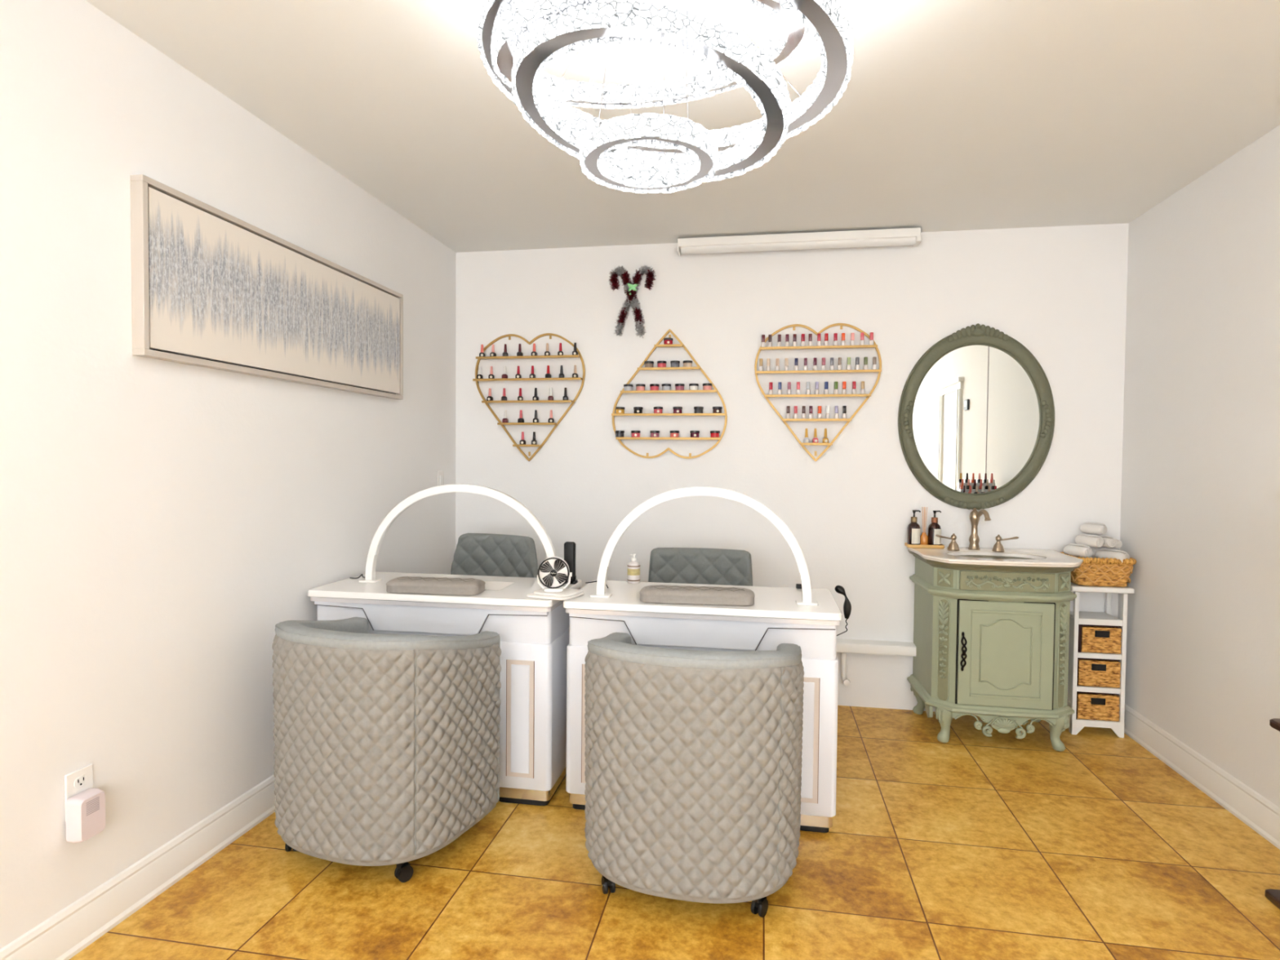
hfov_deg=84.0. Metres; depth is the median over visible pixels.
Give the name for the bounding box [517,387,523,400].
bottle
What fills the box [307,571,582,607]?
countertop
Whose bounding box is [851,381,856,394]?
bottle
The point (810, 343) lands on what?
bottle
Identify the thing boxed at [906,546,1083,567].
countertop
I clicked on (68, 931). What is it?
baseboard
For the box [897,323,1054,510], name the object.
oval mirror
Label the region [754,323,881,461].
shelf
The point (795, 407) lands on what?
bottle
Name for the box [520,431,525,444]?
bottle
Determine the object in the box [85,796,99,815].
vent
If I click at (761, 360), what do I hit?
bottle
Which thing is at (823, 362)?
bottle
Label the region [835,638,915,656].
trim
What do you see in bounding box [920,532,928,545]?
bottle
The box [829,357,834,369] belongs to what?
bottle
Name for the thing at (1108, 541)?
rolled towel
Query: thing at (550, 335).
shelf
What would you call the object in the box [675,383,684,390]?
jar
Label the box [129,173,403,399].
painting
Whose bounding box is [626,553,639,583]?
lotion bottle
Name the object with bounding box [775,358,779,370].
bottle
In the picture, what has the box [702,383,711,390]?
jar
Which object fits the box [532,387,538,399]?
bottle
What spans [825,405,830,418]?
bottle
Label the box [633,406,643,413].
jar
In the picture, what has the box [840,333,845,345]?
bottle
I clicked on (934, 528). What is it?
bottle
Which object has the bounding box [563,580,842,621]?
countertop
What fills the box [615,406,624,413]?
jar
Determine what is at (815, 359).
bottle
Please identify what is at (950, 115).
ceiling
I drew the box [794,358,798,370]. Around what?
bottle
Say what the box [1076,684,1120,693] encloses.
shelf
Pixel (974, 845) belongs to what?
floor
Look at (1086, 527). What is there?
rolled towel
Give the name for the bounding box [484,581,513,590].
paper towel
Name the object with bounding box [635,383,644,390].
jar
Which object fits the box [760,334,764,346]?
bottle
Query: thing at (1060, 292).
wall
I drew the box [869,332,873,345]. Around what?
bottle
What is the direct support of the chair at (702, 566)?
on the floor
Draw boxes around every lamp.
[358,484,564,586]
[589,486,817,605]
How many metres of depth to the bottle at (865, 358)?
3.61 m
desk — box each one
[307,571,582,805]
[563,580,842,832]
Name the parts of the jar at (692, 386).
lid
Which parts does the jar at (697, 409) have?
lid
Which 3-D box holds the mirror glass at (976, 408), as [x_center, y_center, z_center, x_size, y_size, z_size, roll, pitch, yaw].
[1.681,-0.304,3.565,0.606,0.751,0.006,1,2,10]
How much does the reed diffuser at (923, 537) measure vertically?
0.195 m
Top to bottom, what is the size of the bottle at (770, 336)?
0.068 m
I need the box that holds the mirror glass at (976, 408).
[912,345,1039,493]
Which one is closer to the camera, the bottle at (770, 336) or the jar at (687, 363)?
the bottle at (770, 336)
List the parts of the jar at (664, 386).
lid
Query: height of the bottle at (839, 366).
0.068 m
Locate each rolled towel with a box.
[1063,543,1092,558]
[1075,533,1103,547]
[1080,522,1107,534]
[1088,547,1100,558]
[1095,548,1129,564]
[1100,535,1116,547]
[1111,538,1122,548]
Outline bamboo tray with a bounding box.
[904,542,944,548]
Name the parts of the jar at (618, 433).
lid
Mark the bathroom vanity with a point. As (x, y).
(991, 629)
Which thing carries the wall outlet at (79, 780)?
attached to the wall at (160, 520)
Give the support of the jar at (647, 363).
on the shelf at (657, 345)
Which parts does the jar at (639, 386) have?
lid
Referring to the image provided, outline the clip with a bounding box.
[795,583,801,588]
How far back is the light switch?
3.85 m
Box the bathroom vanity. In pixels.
[906,533,1083,751]
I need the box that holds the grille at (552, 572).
[539,560,568,586]
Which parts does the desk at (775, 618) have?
panel frame, worktop trim, panel frame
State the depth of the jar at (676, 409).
3.77 m
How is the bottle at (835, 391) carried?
on the shelf at (841, 325)
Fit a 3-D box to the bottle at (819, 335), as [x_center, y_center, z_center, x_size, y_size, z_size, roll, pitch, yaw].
[0.922,-0.719,3.659,0.022,0.068,0.022,1,2,18]
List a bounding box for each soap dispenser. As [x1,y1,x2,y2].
[906,510,920,544]
[927,510,941,545]
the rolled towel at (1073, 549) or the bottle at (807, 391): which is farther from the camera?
the bottle at (807, 391)
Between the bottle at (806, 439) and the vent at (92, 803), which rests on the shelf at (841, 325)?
the bottle at (806, 439)
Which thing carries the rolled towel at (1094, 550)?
in the wicker basket
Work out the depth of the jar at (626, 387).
3.81 m
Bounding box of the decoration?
[608,265,655,337]
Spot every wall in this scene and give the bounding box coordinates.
[0,0,456,949]
[455,223,1128,711]
[1117,124,1279,807]
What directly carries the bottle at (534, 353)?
on the shelf at (550, 335)
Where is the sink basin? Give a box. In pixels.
[946,551,1045,559]
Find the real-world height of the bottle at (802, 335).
0.068 m
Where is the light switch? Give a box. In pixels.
[437,471,444,485]
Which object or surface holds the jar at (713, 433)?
on the shelf at (657, 345)
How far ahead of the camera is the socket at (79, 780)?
1.83 m
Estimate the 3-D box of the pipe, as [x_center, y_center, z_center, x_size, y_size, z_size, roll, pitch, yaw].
[1.059,0.972,3.656,0.036,0.160,0.065,0,2,-1]
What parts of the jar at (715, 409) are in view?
lid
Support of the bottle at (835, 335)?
on the shelf at (841, 325)
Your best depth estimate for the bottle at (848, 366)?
3.63 m
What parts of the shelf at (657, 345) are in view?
shelf, shelf, shelf, shelf, shelf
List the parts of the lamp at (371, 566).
plate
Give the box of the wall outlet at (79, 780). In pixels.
[64,763,93,802]
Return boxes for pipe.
[840,652,849,685]
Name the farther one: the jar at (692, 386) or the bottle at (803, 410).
the jar at (692, 386)
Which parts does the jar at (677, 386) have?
lid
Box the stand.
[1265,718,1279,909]
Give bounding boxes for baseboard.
[0,773,275,959]
[1124,703,1279,849]
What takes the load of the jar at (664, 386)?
on the shelf at (657, 345)
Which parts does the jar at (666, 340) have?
lid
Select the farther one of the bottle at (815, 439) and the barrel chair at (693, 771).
the bottle at (815, 439)
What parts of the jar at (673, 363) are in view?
lid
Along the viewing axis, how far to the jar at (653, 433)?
3.80 m
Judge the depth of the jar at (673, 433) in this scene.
3.78 m
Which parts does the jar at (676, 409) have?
lid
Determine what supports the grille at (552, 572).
attached to the desk fan
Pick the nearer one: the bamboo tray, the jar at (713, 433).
the bamboo tray
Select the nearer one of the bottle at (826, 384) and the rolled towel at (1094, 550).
the rolled towel at (1094, 550)
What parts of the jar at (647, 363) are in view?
lid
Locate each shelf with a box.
[472,333,585,461]
[611,328,727,458]
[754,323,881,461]
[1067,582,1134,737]
[1069,610,1122,626]
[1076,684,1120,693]
[1077,651,1121,659]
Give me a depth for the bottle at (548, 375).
3.90 m
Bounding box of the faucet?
[968,507,991,550]
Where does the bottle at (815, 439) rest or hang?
on the shelf at (841, 325)
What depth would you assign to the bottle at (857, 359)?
3.62 m
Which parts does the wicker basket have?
zigzag cord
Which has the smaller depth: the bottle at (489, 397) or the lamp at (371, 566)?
the lamp at (371, 566)
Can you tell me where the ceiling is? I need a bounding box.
[85,0,1279,252]
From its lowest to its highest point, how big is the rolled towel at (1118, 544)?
0.042 m
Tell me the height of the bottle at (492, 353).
0.072 m
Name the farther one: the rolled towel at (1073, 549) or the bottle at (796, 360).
the bottle at (796, 360)
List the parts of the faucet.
spout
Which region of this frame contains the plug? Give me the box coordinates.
[65,787,105,843]
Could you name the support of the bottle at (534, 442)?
on the shelf at (550, 335)
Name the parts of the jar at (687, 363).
lid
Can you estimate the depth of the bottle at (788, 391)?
3.68 m
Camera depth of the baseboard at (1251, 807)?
2.74 m
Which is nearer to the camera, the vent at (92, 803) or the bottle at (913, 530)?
the vent at (92, 803)
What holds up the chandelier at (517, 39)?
hanging from the ceiling
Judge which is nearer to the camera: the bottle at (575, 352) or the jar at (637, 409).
the jar at (637, 409)
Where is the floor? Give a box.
[69,705,1279,959]
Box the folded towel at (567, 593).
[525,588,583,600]
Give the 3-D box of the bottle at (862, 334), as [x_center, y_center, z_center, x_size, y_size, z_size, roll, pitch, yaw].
[1.133,-0.716,3.623,0.022,0.068,0.022,1,2,14]
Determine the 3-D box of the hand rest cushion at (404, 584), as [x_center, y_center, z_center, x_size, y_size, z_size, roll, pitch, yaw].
[-0.773,0.398,2.693,0.364,0.047,0.134,1,2,7]
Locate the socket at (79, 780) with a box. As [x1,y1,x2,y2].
[73,774,87,787]
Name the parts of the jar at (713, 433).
lid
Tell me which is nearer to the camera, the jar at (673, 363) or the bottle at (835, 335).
the bottle at (835, 335)
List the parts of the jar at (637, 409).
lid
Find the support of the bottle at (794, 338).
on the shelf at (841, 325)
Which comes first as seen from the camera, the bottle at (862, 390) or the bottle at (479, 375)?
the bottle at (862, 390)
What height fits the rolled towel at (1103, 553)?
0.066 m
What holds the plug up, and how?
attached to the wall outlet at (79, 780)
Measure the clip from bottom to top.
0.018 m
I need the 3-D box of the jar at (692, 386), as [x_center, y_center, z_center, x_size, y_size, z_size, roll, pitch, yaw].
[0.286,-0.492,3.775,0.051,0.036,0.051,1,2,10]
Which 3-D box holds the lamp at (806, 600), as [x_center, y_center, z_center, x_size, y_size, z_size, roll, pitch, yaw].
[0.226,0.230,2.571,0.820,0.411,0.062,1,2,8]
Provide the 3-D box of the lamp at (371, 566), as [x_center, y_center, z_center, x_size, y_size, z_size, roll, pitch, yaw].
[-0.715,0.218,2.840,0.855,0.403,0.062,1,2,8]
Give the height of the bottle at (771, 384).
0.068 m
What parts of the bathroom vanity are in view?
leg, leg, lever, tap handle, handle, moulding, waist moulding, cornice, tap handle, door, ogee moulding, door panel moulding, frieze panel, lever, leg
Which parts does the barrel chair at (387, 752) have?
arm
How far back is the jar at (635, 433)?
3.81 m
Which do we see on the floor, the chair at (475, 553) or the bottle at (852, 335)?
the chair at (475, 553)
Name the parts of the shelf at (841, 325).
shelf, shelf, shelf, shelf, shelf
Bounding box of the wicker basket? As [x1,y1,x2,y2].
[1060,551,1136,586]
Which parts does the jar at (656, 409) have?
lid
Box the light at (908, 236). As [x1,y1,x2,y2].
[676,227,921,256]
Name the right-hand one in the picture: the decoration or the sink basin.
the sink basin
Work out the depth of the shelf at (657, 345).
3.79 m
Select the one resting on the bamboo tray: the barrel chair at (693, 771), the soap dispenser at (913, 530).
the soap dispenser at (913, 530)
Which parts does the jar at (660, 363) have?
lid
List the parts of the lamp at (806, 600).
plate, plate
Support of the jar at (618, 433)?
on the shelf at (657, 345)
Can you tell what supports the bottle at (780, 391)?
on the shelf at (841, 325)
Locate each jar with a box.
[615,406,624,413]
[615,430,624,436]
[623,384,632,391]
[631,430,640,437]
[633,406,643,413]
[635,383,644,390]
[644,360,653,367]
[649,383,659,390]
[649,431,659,437]
[653,406,662,413]
[657,360,666,367]
[662,383,671,390]
[663,337,672,344]
[670,360,679,367]
[670,431,679,437]
[672,406,682,413]
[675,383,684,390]
[683,360,692,367]
[688,383,698,390]
[689,431,699,437]
[693,406,703,413]
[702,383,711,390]
[710,431,719,437]
[712,406,722,413]
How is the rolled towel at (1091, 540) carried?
on the rolled towel at (1073, 549)
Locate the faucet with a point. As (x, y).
(974, 540)
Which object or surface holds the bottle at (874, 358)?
on the shelf at (841, 325)
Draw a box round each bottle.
[476,366,483,378]
[479,344,484,356]
[486,388,493,400]
[488,366,494,378]
[489,344,496,356]
[501,387,506,400]
[502,343,508,355]
[502,365,507,378]
[502,409,508,422]
[515,365,521,377]
[516,343,523,355]
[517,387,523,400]
[517,409,524,422]
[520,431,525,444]
[529,365,535,377]
[531,343,537,355]
[531,431,537,444]
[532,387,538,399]
[533,409,538,422]
[544,342,550,355]
[545,365,551,377]
[547,387,553,399]
[548,409,554,422]
[557,342,563,355]
[559,364,564,377]
[562,387,568,399]
[572,342,577,355]
[572,364,577,377]
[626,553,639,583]
[759,358,763,370]
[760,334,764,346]
[766,358,770,370]
[768,334,772,346]
[768,382,773,395]
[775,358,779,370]
[777,334,781,346]
[777,382,782,394]
[784,358,788,370]
[785,333,789,346]
[786,382,791,394]
[786,405,790,418]
[792,333,796,346]
[793,405,797,418]
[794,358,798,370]
[795,382,799,394]
[800,333,804,346]
[801,405,805,418]
[803,357,807,370]
[803,428,808,442]
[805,382,810,394]
[808,333,812,346]
[808,405,813,418]
[812,357,817,370]
[812,428,817,442]
[814,382,818,394]
[817,333,821,346]
[817,405,822,418]
[821,357,825,370]
[822,428,828,443]
[823,333,828,346]
[823,382,828,394]
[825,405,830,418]
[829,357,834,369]
[833,333,837,345]
[833,381,838,394]
[834,405,838,418]
[837,357,841,369]
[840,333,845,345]
[841,381,846,394]
[841,405,846,418]
[846,357,851,369]
[849,333,854,345]
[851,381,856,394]
[854,356,859,369]
[859,332,864,345]
[860,381,865,394]
[863,356,867,369]
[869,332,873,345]
[871,356,876,369]
[906,522,920,544]
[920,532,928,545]
[927,522,941,545]
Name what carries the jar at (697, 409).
on the shelf at (657, 345)
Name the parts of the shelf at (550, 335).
shelf, shelf, shelf, shelf, shelf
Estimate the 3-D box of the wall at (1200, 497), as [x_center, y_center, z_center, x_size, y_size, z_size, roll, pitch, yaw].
[1.938,0.050,0.790,0.100,2.440,5.615,1,2,10]
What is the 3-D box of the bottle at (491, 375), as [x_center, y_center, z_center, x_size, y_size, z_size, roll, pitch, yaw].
[-0.829,-0.598,3.965,0.029,0.072,0.030,1,2,8]
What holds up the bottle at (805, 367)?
on the shelf at (841, 325)
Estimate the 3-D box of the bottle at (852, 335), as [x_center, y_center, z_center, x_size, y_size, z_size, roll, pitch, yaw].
[1.086,-0.717,3.631,0.022,0.068,0.022,1,2,8]
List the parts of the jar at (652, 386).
lid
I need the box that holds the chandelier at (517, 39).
[476,0,853,193]
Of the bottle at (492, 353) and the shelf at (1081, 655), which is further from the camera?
the bottle at (492, 353)
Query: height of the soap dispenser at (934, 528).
0.179 m
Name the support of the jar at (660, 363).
on the shelf at (657, 345)
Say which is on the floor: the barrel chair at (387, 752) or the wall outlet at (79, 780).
the barrel chair at (387, 752)
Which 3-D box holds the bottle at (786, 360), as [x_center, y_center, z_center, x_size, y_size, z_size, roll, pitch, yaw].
[0.761,-0.598,3.690,0.022,0.068,0.022,1,2,8]
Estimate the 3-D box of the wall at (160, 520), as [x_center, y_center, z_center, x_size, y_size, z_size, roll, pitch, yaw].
[-1.563,0.002,1.395,0.100,2.440,5.615,1,2,10]
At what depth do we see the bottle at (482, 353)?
3.96 m
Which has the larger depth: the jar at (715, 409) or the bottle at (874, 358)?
the jar at (715, 409)
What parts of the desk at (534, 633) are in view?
worktop trim, panel frame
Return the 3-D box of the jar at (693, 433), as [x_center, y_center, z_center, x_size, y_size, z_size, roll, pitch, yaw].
[0.291,-0.243,3.781,0.051,0.036,0.051,1,2,10]
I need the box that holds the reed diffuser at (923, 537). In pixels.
[920,506,928,545]
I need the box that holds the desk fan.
[537,556,572,591]
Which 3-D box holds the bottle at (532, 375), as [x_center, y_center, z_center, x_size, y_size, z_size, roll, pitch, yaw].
[-0.593,-0.595,3.924,0.029,0.072,0.030,1,2,17]
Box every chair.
[271,617,501,882]
[450,533,537,577]
[584,632,804,917]
[648,547,752,586]
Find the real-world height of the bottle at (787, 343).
0.068 m
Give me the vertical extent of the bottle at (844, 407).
0.068 m
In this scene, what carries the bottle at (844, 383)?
on the shelf at (841, 325)
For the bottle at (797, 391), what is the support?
on the shelf at (841, 325)
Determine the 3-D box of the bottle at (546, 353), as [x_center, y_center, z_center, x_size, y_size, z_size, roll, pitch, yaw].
[-0.509,-0.716,3.907,0.029,0.072,0.030,1,2,6]
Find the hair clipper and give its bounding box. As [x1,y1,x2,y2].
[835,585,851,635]
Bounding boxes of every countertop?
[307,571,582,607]
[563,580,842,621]
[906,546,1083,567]

